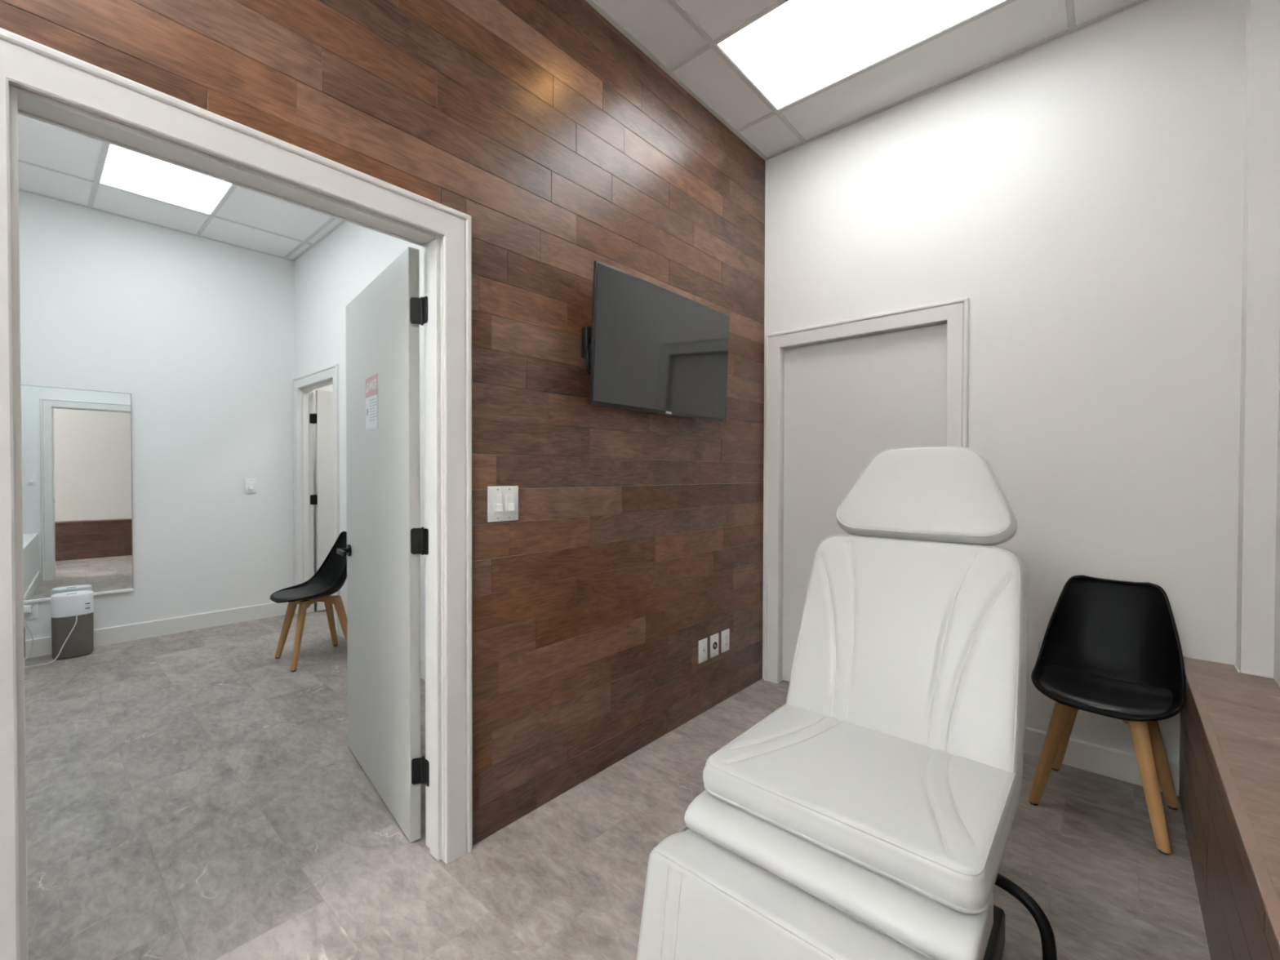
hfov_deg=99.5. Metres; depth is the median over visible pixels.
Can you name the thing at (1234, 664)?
trim
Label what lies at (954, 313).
trim
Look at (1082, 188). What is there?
wall
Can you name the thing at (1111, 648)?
chair
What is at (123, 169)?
ceiling light
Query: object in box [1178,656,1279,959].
counter
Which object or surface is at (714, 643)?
socket
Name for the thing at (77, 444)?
wall mirror
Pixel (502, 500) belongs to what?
light switch
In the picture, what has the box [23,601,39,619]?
wall outlet
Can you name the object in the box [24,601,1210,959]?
floor
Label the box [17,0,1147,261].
ceiling
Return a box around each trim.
[0,27,472,959]
[293,364,339,635]
[764,297,968,683]
[1233,663,1273,678]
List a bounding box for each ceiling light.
[99,143,232,214]
[716,0,1006,110]
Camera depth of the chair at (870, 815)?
1.33 m
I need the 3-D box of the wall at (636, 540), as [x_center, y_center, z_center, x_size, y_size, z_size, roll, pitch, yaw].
[-1.355,-0.339,1.032,0.116,3.206,6.300,1,1,41]
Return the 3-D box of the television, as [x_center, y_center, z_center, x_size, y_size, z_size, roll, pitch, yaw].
[0.099,-0.574,2.494,0.134,0.552,0.965,1,1,41]
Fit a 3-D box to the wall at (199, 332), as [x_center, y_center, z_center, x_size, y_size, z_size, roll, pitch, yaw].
[-3.856,-0.377,4.196,0.120,3.188,2.052,1,1,41]
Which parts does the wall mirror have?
rail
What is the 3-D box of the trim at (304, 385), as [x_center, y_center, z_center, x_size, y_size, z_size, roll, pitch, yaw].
[-2.713,0.152,4.626,1.029,2.126,0.136,1,1,41]
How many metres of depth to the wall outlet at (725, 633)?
3.04 m
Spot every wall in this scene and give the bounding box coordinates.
[0,0,764,845]
[18,190,294,639]
[294,221,425,658]
[312,384,333,573]
[762,0,1246,765]
[1235,0,1279,686]
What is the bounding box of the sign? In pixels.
[365,373,377,431]
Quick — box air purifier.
[23,590,93,667]
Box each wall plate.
[698,637,707,663]
[710,632,718,657]
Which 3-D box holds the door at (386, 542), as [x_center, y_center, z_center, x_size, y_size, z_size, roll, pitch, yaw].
[-1.052,0.223,2.153,0.148,2.031,0.928,0,1,-38]
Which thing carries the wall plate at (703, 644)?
attached to the wall at (636, 540)
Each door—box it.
[309,390,333,610]
[336,246,429,842]
[782,323,946,681]
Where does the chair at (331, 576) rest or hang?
on the floor
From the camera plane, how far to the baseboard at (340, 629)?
3.37 m
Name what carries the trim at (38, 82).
attached to the wall at (636, 540)
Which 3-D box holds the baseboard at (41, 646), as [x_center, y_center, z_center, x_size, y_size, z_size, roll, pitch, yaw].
[-3.715,1.154,4.279,0.013,0.125,1.767,1,1,41]
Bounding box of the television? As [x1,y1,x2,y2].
[581,260,729,422]
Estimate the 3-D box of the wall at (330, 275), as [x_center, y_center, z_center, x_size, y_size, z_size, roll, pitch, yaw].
[-1.694,-0.366,3.739,3.970,3.188,0.115,1,1,41]
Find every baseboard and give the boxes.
[24,602,288,658]
[337,620,425,679]
[1023,726,1179,796]
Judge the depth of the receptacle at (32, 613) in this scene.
3.73 m
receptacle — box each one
[26,604,34,615]
[724,634,727,647]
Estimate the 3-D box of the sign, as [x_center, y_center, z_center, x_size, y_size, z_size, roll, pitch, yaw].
[-1.078,-0.310,2.175,0.002,0.216,0.173,0,1,-41]
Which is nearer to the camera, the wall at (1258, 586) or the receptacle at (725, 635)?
the wall at (1258, 586)
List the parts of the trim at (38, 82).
strike plate, casing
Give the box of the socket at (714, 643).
[712,641,717,648]
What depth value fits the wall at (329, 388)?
5.40 m
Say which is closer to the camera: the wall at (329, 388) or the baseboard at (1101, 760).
the baseboard at (1101, 760)
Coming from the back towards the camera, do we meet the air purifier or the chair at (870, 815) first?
the air purifier
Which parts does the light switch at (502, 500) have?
switch frame, switch frame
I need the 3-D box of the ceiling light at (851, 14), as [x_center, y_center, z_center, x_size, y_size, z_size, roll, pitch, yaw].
[0.986,-1.979,2.262,1.220,0.048,0.610,1,1,41]
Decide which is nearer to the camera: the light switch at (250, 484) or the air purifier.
the air purifier
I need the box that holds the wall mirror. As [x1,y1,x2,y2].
[21,384,133,603]
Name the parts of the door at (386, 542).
lever, handle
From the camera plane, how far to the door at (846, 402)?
3.09 m
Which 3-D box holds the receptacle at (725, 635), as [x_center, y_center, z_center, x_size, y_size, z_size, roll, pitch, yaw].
[0.482,0.903,3.045,0.003,0.068,0.033,1,1,41]
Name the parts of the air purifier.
power cord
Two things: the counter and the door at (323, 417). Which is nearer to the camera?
the counter
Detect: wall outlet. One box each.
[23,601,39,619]
[721,628,729,653]
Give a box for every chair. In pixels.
[270,531,346,671]
[636,445,1057,959]
[1028,575,1186,854]
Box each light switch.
[244,479,256,493]
[487,485,518,522]
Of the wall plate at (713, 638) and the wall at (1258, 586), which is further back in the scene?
the wall plate at (713, 638)

